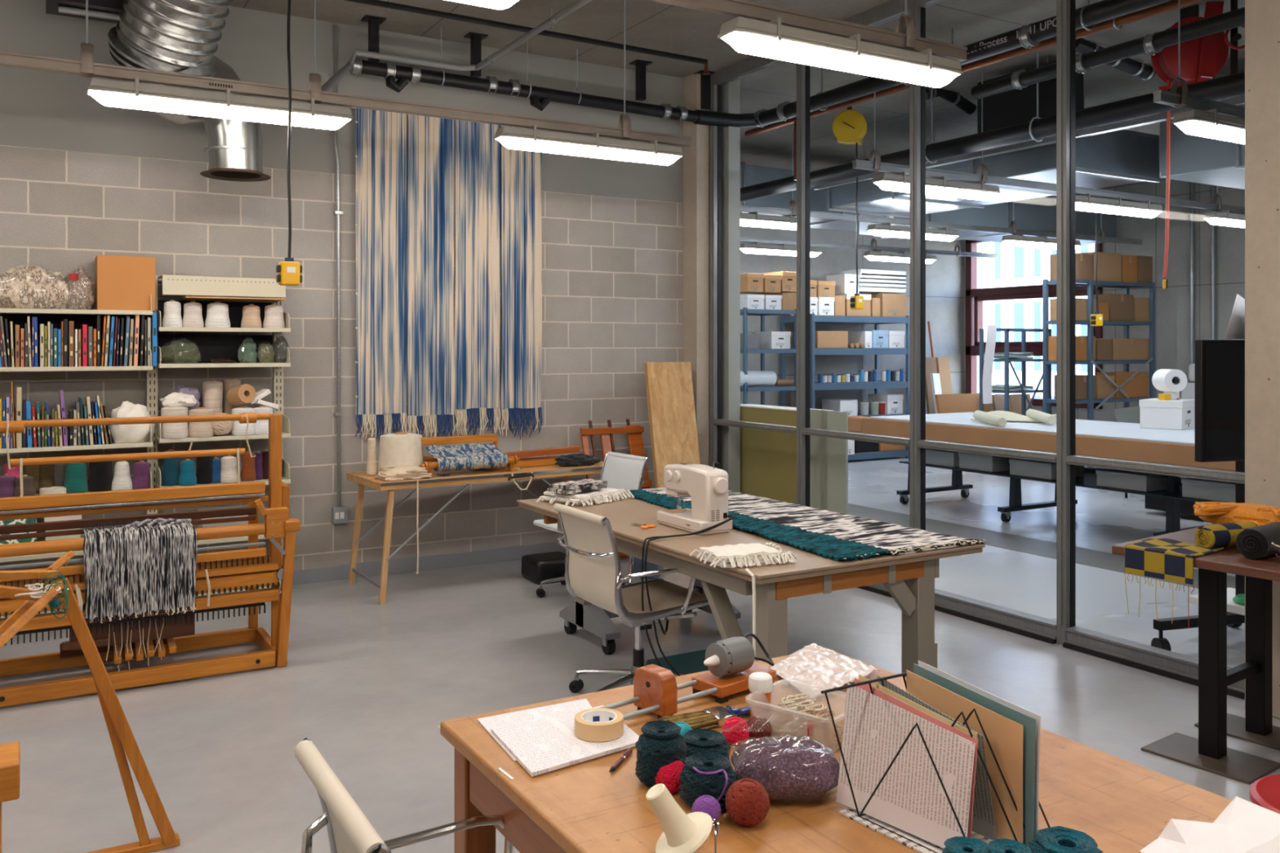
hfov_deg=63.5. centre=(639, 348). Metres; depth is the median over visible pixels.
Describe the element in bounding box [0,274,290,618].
shelving
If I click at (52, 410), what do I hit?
book
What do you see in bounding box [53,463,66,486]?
cone
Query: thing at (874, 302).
cardboard box
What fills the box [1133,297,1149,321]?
cardboard box
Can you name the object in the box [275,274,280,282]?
socket
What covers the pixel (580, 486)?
folded cloth
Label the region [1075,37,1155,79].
pipe
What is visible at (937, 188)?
diffuser
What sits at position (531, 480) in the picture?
loop
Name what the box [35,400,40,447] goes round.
book
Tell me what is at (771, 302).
file box
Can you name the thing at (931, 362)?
cardboard sheet
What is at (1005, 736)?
board
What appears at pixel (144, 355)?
book
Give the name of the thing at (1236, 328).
paper sheet
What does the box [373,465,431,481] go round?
heap
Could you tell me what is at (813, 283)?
file box
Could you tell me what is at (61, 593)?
wooden stand
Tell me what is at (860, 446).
cardboard box
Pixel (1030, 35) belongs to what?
drain pipe
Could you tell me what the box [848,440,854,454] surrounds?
cardboard box
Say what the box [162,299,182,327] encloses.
cone
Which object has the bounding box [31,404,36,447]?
book
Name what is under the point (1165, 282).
air hose
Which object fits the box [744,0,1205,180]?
copper pipe
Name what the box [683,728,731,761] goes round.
cake
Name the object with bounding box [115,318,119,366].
book
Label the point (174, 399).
white fibre
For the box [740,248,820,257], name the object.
diffuser
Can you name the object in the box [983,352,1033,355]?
bundle
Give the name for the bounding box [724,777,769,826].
yarn ball
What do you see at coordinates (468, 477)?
folding table
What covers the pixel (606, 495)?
cloth
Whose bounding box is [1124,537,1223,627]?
checked cloth
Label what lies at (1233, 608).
shelf
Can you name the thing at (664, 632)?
cord tangle
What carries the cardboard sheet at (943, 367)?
on the floor
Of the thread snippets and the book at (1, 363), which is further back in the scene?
the book at (1, 363)
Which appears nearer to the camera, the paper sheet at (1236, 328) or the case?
the paper sheet at (1236, 328)
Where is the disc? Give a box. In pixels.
[1232,593,1244,604]
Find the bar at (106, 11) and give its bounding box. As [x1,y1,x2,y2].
[45,0,123,23]
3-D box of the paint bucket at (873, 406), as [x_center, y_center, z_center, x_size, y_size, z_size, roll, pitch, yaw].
[3.425,0.872,15.108,0.148,0.190,0.146,0,0,-31]
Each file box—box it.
[740,272,764,293]
[740,294,764,309]
[746,274,781,293]
[751,331,791,348]
[764,271,796,293]
[764,294,782,310]
[791,280,817,297]
[791,297,817,315]
[816,280,835,299]
[817,297,834,315]
[826,274,858,294]
[853,329,888,347]
[868,393,903,414]
[888,330,904,347]
[1138,398,1194,430]
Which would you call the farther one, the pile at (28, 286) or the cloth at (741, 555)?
the pile at (28, 286)
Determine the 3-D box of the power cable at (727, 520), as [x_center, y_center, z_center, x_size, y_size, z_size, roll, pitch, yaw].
[0.229,1.192,4.670,0.473,0.838,0.119,0,0,-31]
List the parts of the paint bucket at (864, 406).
lid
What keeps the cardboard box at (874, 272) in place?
on the cardboard box at (872, 276)
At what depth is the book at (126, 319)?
6.25 m
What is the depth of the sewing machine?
4.83 m
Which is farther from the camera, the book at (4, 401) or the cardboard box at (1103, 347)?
the cardboard box at (1103, 347)
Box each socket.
[275,264,280,272]
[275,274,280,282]
[334,511,344,519]
[645,681,649,688]
[723,512,727,518]
[849,297,854,302]
[849,302,854,307]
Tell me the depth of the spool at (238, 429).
6.56 m
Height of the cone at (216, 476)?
0.162 m
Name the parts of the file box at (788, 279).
lid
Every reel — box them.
[832,106,866,145]
[1151,1,1228,89]
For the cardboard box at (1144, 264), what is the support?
on the shelf unit at (1090, 284)
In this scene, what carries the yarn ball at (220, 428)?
on the shelving at (211, 346)
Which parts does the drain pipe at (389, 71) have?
ceiling post, ceiling post, ceiling post, ceiling post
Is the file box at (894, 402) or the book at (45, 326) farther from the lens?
the file box at (894, 402)
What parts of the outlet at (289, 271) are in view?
cord, label plate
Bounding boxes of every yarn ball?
[211,413,233,435]
[654,760,684,793]
[674,721,692,736]
[691,795,721,824]
[721,716,749,746]
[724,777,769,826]
[746,715,772,741]
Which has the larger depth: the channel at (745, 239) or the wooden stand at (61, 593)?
the channel at (745, 239)
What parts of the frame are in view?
sill, sill, sill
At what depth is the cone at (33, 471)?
6.09 m
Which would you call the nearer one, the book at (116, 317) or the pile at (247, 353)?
the book at (116, 317)
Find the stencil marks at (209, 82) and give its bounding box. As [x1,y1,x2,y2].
[208,82,232,88]
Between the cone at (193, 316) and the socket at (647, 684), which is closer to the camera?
the socket at (647, 684)
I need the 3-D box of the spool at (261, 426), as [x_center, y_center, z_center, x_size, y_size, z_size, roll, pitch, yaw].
[-2.437,0.464,6.679,0.129,0.182,0.129,0,0,-31]
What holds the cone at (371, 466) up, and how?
on the folding table at (468, 477)
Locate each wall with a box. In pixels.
[0,0,683,585]
[740,226,981,448]
[964,179,1244,422]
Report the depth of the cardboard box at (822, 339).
14.54 m
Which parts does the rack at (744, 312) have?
post, post, post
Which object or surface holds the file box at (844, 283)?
on the cardboard box at (865, 311)
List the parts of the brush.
handle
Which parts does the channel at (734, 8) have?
threaded rod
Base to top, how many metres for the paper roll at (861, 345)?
0.070 m
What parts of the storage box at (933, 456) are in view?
lid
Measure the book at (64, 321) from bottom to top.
0.281 m
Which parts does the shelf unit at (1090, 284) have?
post, post, post, post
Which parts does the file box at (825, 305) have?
lid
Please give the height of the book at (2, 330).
0.293 m
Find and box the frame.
[709,0,1244,699]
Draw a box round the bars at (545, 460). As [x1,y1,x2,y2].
[477,445,580,470]
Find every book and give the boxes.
[0,315,8,367]
[0,322,4,367]
[0,338,2,367]
[0,397,2,448]
[2,398,6,448]
[4,318,11,367]
[6,395,10,448]
[9,321,14,367]
[10,381,15,448]
[10,397,13,448]
[15,324,20,367]
[16,386,22,448]
[20,328,24,367]
[22,399,26,448]
[24,323,28,367]
[26,316,31,367]
[26,400,32,447]
[31,316,34,367]
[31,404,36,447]
[34,316,38,367]
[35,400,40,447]
[40,324,44,366]
[41,405,44,447]
[44,325,47,366]
[44,400,50,446]
[44,408,47,447]
[47,321,49,366]
[49,324,53,366]
[51,408,54,446]
[53,328,57,366]
[54,410,58,446]
[56,403,62,446]
[57,328,61,366]
[58,389,67,446]
[60,321,62,366]
[62,319,67,366]
[67,320,74,366]
[68,409,73,445]
[72,408,76,445]
[74,328,77,366]
[75,400,80,445]
[77,328,80,366]
[78,396,84,444]
[80,324,87,366]
[82,404,88,444]
[84,395,93,444]
[87,326,93,366]
[90,400,97,444]
[93,328,96,366]
[93,401,101,444]
[95,314,100,366]
[95,395,104,444]
[99,401,108,444]
[100,315,106,366]
[102,405,112,444]
[103,315,110,366]
[106,316,115,366]
[111,316,117,366]
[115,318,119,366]
[118,317,124,366]
[122,315,129,366]
[127,319,133,366]
[132,314,139,366]
[137,315,144,365]
[142,320,146,365]
[144,317,151,365]
[149,312,156,365]
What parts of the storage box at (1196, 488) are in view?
lid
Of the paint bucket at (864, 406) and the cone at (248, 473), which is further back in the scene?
the paint bucket at (864, 406)
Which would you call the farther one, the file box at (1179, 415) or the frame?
the file box at (1179, 415)
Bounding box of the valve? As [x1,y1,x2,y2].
[1224,0,1244,74]
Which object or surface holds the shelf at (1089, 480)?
attached to the table at (1122, 441)
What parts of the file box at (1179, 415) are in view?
lid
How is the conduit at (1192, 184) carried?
attached to the wall at (1172, 304)
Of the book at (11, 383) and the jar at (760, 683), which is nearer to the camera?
the jar at (760, 683)
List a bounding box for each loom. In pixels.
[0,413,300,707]
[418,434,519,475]
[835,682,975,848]
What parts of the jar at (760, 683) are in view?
lid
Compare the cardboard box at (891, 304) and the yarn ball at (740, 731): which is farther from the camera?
the cardboard box at (891, 304)
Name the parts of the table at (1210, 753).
floor plate, post, floor plate, post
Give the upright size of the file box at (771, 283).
0.224 m
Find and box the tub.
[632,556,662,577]
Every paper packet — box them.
[247,388,271,404]
[253,399,279,408]
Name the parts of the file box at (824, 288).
lid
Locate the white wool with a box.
[106,400,155,443]
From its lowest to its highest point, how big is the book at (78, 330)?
0.222 m
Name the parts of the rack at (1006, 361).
post, post, post, post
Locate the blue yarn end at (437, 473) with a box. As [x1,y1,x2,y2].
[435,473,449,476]
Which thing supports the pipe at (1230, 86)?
hanging from the ceiling
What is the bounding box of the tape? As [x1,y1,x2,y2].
[574,708,623,742]
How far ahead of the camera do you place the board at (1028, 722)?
1.75 m
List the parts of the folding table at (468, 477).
leg, leg, carry handle, leg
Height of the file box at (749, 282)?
0.231 m
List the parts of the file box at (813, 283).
lid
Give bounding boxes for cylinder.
[202,380,222,435]
[222,377,241,433]
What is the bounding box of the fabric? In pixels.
[970,410,1056,422]
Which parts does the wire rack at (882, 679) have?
rod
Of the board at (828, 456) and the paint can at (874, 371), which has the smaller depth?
the board at (828, 456)
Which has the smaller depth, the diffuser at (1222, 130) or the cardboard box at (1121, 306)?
the diffuser at (1222, 130)
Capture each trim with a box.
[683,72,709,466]
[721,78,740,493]
[848,503,1235,588]
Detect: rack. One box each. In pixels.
[579,418,652,559]
[740,307,796,407]
[821,672,1050,852]
[979,328,1051,415]
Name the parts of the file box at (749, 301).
lid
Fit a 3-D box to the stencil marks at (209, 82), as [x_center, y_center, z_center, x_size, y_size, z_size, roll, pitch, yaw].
[-2.140,-1.343,5.279,0.111,0.014,0.002,0,0,-31]
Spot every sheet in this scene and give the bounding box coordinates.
[476,698,591,761]
[768,643,879,699]
[858,674,977,737]
[918,660,1040,839]
[925,357,937,413]
[930,373,942,413]
[934,393,991,413]
[935,357,952,394]
[991,394,1009,411]
[1008,393,1032,414]
[1224,293,1244,338]
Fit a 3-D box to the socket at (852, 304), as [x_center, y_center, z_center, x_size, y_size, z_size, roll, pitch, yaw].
[1.851,-0.373,9.000,0.013,0.036,0.050,0,0,-31]
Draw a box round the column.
[1244,0,1279,719]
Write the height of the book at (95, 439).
0.258 m
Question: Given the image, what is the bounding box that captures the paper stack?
[490,705,639,777]
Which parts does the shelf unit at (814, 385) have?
post, post, post, post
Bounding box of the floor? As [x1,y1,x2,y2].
[0,456,1279,852]
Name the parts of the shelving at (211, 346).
panel, panel, panel, canopy panel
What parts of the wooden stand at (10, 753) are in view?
leg, rail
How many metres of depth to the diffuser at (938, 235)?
11.17 m
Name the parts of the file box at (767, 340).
lid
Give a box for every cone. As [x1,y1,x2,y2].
[0,473,16,497]
[3,462,19,478]
[13,475,35,497]
[22,464,39,493]
[38,464,54,493]
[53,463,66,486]
[63,462,88,493]
[87,461,113,491]
[111,460,132,490]
[132,460,150,488]
[160,448,180,485]
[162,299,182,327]
[178,458,196,485]
[182,301,204,327]
[195,456,213,484]
[204,302,230,327]
[212,457,221,483]
[220,455,237,483]
[240,303,262,328]
[240,450,256,481]
[254,451,262,479]
[260,448,268,479]
[262,303,284,328]
[366,436,377,475]
[377,432,424,473]
[645,783,712,852]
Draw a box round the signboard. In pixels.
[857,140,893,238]
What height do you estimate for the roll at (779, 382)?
0.085 m
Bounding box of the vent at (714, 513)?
[711,510,719,521]
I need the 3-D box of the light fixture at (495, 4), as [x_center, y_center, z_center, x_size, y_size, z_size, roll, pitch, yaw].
[-0.949,-1.252,3.319,1.270,0.141,0.136,0,0,-31]
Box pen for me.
[608,747,632,772]
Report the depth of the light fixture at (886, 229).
11.01 m
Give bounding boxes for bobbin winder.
[597,633,776,719]
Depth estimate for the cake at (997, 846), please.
1.64 m
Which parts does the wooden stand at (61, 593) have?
arm, arm, arm, arm, pin knob, arm, long leg, thin leg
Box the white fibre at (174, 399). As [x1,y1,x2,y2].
[160,392,196,406]
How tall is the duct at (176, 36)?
1.232 m
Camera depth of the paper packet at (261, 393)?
6.70 m
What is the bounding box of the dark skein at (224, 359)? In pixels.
[207,355,235,363]
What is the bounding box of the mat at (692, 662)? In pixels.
[648,649,708,673]
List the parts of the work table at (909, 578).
raw rail, leg, rail, rail, leg, leg, raw rail, leg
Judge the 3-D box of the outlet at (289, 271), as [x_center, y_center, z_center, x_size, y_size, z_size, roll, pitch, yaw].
[-1.740,-1.292,5.126,0.116,1.958,0.082,0,0,-31]
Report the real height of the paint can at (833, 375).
0.130 m
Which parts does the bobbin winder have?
rod, rod, motor, motor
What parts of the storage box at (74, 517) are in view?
lid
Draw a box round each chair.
[293,737,513,852]
[533,451,648,597]
[553,502,709,693]
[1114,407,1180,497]
[1151,339,1244,651]
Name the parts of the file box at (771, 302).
lid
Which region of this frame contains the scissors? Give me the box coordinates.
[630,523,655,528]
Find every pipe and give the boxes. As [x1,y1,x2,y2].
[346,0,710,75]
[349,14,715,122]
[693,0,1171,127]
[740,50,1244,201]
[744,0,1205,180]
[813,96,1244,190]
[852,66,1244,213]
[971,7,1244,99]
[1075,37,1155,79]
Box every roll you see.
[39,486,66,495]
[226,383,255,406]
[740,370,777,386]
[774,379,794,386]
[848,343,854,347]
[853,343,859,347]
[858,343,864,347]
[973,410,1006,426]
[1026,408,1056,424]
[1151,368,1186,399]
[1158,393,1170,399]
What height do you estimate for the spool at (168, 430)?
0.202 m
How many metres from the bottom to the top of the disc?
0.035 m
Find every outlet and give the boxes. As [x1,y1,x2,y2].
[275,0,302,285]
[278,261,300,285]
[849,142,863,309]
[850,295,863,309]
[1090,196,1102,325]
[1090,314,1102,325]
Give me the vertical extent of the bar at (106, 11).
0.372 m
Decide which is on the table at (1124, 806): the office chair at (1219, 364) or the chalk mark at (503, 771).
the chalk mark at (503, 771)
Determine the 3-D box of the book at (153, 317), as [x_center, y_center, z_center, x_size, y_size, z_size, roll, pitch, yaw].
[-3.025,-0.054,6.418,0.027,0.328,0.201,0,0,-31]
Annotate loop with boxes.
[511,471,532,490]
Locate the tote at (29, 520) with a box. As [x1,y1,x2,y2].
[0,508,36,544]
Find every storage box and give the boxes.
[44,515,81,541]
[195,504,248,519]
[925,448,959,466]
[958,452,1010,472]
[1008,458,1084,479]
[1095,468,1179,492]
[1181,477,1235,502]
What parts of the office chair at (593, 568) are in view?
backrest, armrest, leg, frame, leg, seat, tilt lever, leg, armrest, frame, leg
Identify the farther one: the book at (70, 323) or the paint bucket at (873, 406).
the paint bucket at (873, 406)
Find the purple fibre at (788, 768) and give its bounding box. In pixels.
[731,736,839,800]
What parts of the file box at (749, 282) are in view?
lid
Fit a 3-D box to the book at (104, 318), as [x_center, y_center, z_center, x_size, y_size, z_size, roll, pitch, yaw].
[-3.261,-0.041,6.272,0.027,0.302,0.201,0,0,-31]
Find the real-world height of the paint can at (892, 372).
0.160 m
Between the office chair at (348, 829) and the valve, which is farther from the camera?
the valve
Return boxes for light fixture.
[85,77,352,129]
[448,0,519,9]
[493,124,684,165]
[717,16,963,87]
[740,211,796,230]
[740,241,822,257]
[863,249,937,263]
[866,222,959,241]
[871,171,1000,200]
[1001,233,1080,248]
[1075,193,1163,217]
[1171,108,1244,144]
[1202,209,1244,227]
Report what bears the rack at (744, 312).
on the floor
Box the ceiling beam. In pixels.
[740,161,1115,244]
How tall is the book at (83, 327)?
0.250 m
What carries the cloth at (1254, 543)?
on the table at (1210, 753)
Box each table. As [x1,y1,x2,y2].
[345,461,604,604]
[440,648,1231,852]
[516,496,985,677]
[848,412,1235,536]
[1111,524,1279,784]
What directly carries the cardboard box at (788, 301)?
on the rack at (744, 312)
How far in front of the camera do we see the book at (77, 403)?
6.11 m
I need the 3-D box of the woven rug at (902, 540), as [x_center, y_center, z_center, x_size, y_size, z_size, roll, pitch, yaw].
[0.600,0.857,5.288,0.857,0.033,2.222,0,0,-31]
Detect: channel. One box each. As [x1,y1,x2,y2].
[650,0,967,62]
[740,123,1142,244]
[740,235,997,257]
[1152,0,1244,119]
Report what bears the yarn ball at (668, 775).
on the table at (1124, 806)
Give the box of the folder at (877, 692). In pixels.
[854,678,978,837]
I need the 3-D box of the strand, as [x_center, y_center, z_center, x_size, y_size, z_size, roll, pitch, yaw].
[0.126,0.800,1.893,0.076,0.060,0.038,0,0,20]
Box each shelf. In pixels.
[898,460,1219,502]
[1188,587,1244,615]
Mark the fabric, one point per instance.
(1010, 416)
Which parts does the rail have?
threaded rod, threaded rod, threaded rod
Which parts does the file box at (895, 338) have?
lid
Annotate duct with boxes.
[107,0,271,181]
[826,96,1159,217]
[977,55,1090,155]
[1160,94,1244,189]
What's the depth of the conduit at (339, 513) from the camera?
7.17 m
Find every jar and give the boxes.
[748,671,773,723]
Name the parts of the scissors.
handle, handle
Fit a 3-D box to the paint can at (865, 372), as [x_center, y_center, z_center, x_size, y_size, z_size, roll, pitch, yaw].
[3.267,0.408,14.968,0.071,0.160,0.070,0,0,-31]
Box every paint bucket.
[858,401,869,414]
[869,401,879,414]
[878,400,885,414]
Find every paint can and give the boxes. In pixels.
[817,373,822,382]
[822,374,826,382]
[826,374,831,382]
[831,373,836,382]
[835,374,840,382]
[840,374,845,382]
[844,373,849,382]
[849,374,854,382]
[854,374,858,382]
[858,369,863,382]
[863,370,867,382]
[867,370,872,382]
[871,368,876,382]
[880,370,885,381]
[885,368,890,381]
[890,370,895,381]
[894,370,899,381]
[899,368,904,381]
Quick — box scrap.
[807,723,814,737]
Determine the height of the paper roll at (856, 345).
0.070 m
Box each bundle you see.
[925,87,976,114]
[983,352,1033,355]
[983,354,1033,357]
[983,355,1033,359]
[991,384,1033,388]
[991,386,1033,391]
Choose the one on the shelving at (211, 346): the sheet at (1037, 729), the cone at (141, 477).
the cone at (141, 477)
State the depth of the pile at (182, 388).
6.51 m
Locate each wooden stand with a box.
[0,550,179,852]
[0,742,20,852]
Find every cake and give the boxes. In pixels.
[635,720,687,787]
[679,752,735,810]
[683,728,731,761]
[942,836,990,852]
[986,838,1031,852]
[1027,826,1102,852]
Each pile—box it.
[0,265,68,309]
[65,267,94,309]
[160,338,199,363]
[166,385,199,410]
[238,338,257,362]
[256,343,275,362]
[272,335,290,362]
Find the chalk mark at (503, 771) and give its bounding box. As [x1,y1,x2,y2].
[497,768,514,780]
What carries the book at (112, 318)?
on the shelving at (211, 346)
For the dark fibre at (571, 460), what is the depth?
7.36 m
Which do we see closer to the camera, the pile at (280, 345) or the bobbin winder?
the bobbin winder
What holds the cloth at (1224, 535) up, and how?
on the table at (1210, 753)
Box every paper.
[982,324,996,404]
[1146,795,1279,852]
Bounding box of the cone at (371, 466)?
[366,436,377,475]
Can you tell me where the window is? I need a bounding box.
[965,240,1102,408]
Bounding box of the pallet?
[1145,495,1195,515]
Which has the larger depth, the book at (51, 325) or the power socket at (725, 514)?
the book at (51, 325)
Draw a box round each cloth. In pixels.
[82,521,196,624]
[424,443,507,471]
[535,487,634,506]
[546,479,607,493]
[619,488,893,559]
[689,542,796,568]
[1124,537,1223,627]
[1193,501,1279,525]
[1195,521,1257,548]
[1235,521,1279,559]
[1271,542,1279,558]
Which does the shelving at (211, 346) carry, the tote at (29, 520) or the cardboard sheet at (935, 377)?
the tote at (29, 520)
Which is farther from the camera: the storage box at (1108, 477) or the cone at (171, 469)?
the storage box at (1108, 477)
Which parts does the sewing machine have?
needle plate, arm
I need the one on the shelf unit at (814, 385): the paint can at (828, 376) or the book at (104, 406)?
the paint can at (828, 376)
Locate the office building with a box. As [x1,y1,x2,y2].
[981,241,1094,399]
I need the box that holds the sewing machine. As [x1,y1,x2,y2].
[657,461,732,535]
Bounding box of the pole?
[927,320,933,357]
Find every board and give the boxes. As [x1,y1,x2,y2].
[809,408,848,514]
[906,670,1023,844]
[913,663,1035,847]
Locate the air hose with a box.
[1162,80,1170,288]
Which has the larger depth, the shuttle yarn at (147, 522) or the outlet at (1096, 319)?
the outlet at (1096, 319)
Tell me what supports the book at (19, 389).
on the shelving at (211, 346)
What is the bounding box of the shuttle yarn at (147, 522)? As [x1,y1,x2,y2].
[124,517,191,528]
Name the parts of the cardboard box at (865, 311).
lid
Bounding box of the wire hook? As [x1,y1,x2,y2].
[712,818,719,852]
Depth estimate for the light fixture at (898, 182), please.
7.96 m
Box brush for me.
[657,705,750,729]
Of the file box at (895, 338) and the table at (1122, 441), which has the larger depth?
the file box at (895, 338)
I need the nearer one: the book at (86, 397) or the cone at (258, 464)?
the book at (86, 397)
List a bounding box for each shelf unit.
[780,313,909,460]
[1042,279,1155,469]
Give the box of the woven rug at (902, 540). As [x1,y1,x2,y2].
[642,487,987,560]
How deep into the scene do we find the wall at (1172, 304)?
13.80 m
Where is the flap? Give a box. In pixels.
[1139,839,1156,852]
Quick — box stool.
[1248,773,1279,813]
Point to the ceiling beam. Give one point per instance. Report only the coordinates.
(1039, 214)
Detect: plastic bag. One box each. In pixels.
[3,264,65,306]
[64,266,96,309]
[156,337,199,364]
[718,721,839,804]
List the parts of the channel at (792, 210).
threaded rod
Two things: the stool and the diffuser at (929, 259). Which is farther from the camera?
the diffuser at (929, 259)
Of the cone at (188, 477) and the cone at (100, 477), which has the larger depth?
the cone at (188, 477)
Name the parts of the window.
sash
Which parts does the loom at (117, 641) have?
tie cord, tie cord, tie cord, tie cord, treadle rail, floor rail, harness rail, rail, treadle panel, steel rail, harness rail, treadle cord, floor rail, drum rail, drum rail, tie cord, tie cord, tie cord, leg, floor rail, leg, castle post, plate, leg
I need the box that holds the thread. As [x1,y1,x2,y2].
[777,693,826,713]
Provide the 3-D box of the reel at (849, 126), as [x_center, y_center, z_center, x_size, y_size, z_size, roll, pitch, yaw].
[1.836,-2.031,9.059,0.290,0.480,0.162,0,0,18]
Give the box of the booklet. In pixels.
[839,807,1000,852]
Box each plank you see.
[180,296,286,301]
[643,361,700,488]
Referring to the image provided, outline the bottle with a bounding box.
[714,462,719,468]
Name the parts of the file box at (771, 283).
lid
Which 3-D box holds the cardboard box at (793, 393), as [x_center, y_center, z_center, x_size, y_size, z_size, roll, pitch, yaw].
[2.295,0.796,14.534,0.099,0.342,0.400,0,0,-31]
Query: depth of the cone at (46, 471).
6.12 m
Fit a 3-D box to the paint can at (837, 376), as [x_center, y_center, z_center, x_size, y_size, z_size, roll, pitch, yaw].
[2.823,0.433,14.706,0.071,0.110,0.070,0,0,-31]
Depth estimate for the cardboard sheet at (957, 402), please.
15.40 m
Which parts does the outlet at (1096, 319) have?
cord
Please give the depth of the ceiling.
7.61 m
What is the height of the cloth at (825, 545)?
0.030 m
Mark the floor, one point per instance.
(372, 685)
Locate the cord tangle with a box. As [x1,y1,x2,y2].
[657,618,668,635]
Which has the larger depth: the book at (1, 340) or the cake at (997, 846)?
the book at (1, 340)
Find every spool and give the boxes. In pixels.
[160,406,188,438]
[187,407,213,437]
[231,406,254,435]
[253,405,273,435]
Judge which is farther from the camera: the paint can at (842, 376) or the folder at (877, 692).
the paint can at (842, 376)
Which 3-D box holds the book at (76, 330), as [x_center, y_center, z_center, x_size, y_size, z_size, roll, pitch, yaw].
[-3.370,-0.001,6.172,0.013,0.222,0.160,0,0,-31]
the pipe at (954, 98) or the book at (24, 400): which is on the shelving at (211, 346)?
the book at (24, 400)
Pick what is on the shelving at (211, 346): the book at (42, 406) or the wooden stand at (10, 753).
the book at (42, 406)
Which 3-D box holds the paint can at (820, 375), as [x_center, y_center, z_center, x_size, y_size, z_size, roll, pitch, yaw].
[2.536,0.423,14.537,0.071,0.130,0.070,0,0,-31]
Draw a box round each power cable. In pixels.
[641,515,734,666]
[644,515,733,675]
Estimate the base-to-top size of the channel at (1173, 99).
0.960 m
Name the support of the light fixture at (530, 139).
hanging from the rail
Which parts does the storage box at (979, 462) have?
lid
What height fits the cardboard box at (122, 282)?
0.332 m
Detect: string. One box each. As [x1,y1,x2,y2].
[414,478,418,574]
[745,568,755,662]
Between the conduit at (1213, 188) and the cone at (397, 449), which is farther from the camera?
the conduit at (1213, 188)
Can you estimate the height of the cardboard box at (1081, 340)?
0.310 m
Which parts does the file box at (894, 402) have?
lid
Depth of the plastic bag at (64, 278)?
6.00 m
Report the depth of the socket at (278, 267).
5.08 m
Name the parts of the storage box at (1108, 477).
lid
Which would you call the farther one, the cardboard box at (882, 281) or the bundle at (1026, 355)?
the cardboard box at (882, 281)
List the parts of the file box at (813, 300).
lid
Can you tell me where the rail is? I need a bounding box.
[0,0,692,146]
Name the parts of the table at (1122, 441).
leg frame, leg frame, leg frame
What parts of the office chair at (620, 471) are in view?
seat, leg, frame, backrest, frame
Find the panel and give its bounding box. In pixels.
[740,404,831,504]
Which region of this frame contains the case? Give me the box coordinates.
[521,551,565,584]
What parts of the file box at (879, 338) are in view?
lid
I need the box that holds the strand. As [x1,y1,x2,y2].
[693,766,728,801]
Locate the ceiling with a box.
[229,0,1244,197]
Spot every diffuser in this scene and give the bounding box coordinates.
[740,218,796,230]
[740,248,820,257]
[865,255,935,263]
[867,229,958,241]
[874,180,998,200]
[1003,240,1079,248]
[1075,202,1161,217]
[1174,120,1244,144]
[1204,217,1244,227]
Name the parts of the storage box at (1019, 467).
lid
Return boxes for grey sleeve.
[876,675,996,840]
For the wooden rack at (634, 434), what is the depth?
8.13 m
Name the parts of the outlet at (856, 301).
cord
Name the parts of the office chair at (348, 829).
frame, backrest, frame, armrest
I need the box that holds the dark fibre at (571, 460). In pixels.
[554,453,600,466]
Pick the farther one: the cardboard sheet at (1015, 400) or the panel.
the cardboard sheet at (1015, 400)
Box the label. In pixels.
[68,273,78,280]
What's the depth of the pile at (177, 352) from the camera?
6.43 m
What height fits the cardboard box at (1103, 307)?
0.235 m
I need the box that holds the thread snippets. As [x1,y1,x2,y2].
[767,711,844,747]
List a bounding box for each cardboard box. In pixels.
[94,254,155,311]
[740,333,759,348]
[764,293,796,310]
[791,391,794,407]
[814,330,848,347]
[822,398,857,416]
[834,295,844,315]
[835,293,871,315]
[842,269,906,276]
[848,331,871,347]
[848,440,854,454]
[850,272,906,280]
[854,432,878,453]
[858,277,906,284]
[858,281,906,288]
[858,285,906,293]
[867,293,906,316]
[870,297,879,316]
[878,443,905,451]
[1048,335,1095,360]
[1049,253,1093,280]
[1049,297,1096,320]
[1053,374,1095,399]
[1077,251,1120,281]
[1093,293,1133,321]
[1095,337,1148,360]
[1095,339,1111,360]
[1095,375,1114,399]
[1096,371,1148,398]
[1097,302,1108,320]
[1120,254,1137,282]
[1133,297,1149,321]
[1137,255,1152,283]
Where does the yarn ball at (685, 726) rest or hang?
on the table at (1124, 806)
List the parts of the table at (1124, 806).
leg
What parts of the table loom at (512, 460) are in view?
ratchet knob, heddle post, ratchet knob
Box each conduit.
[321,0,591,91]
[331,24,347,524]
[1190,182,1195,382]
[1210,184,1216,339]
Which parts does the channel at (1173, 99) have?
threaded rod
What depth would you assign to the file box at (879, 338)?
15.00 m

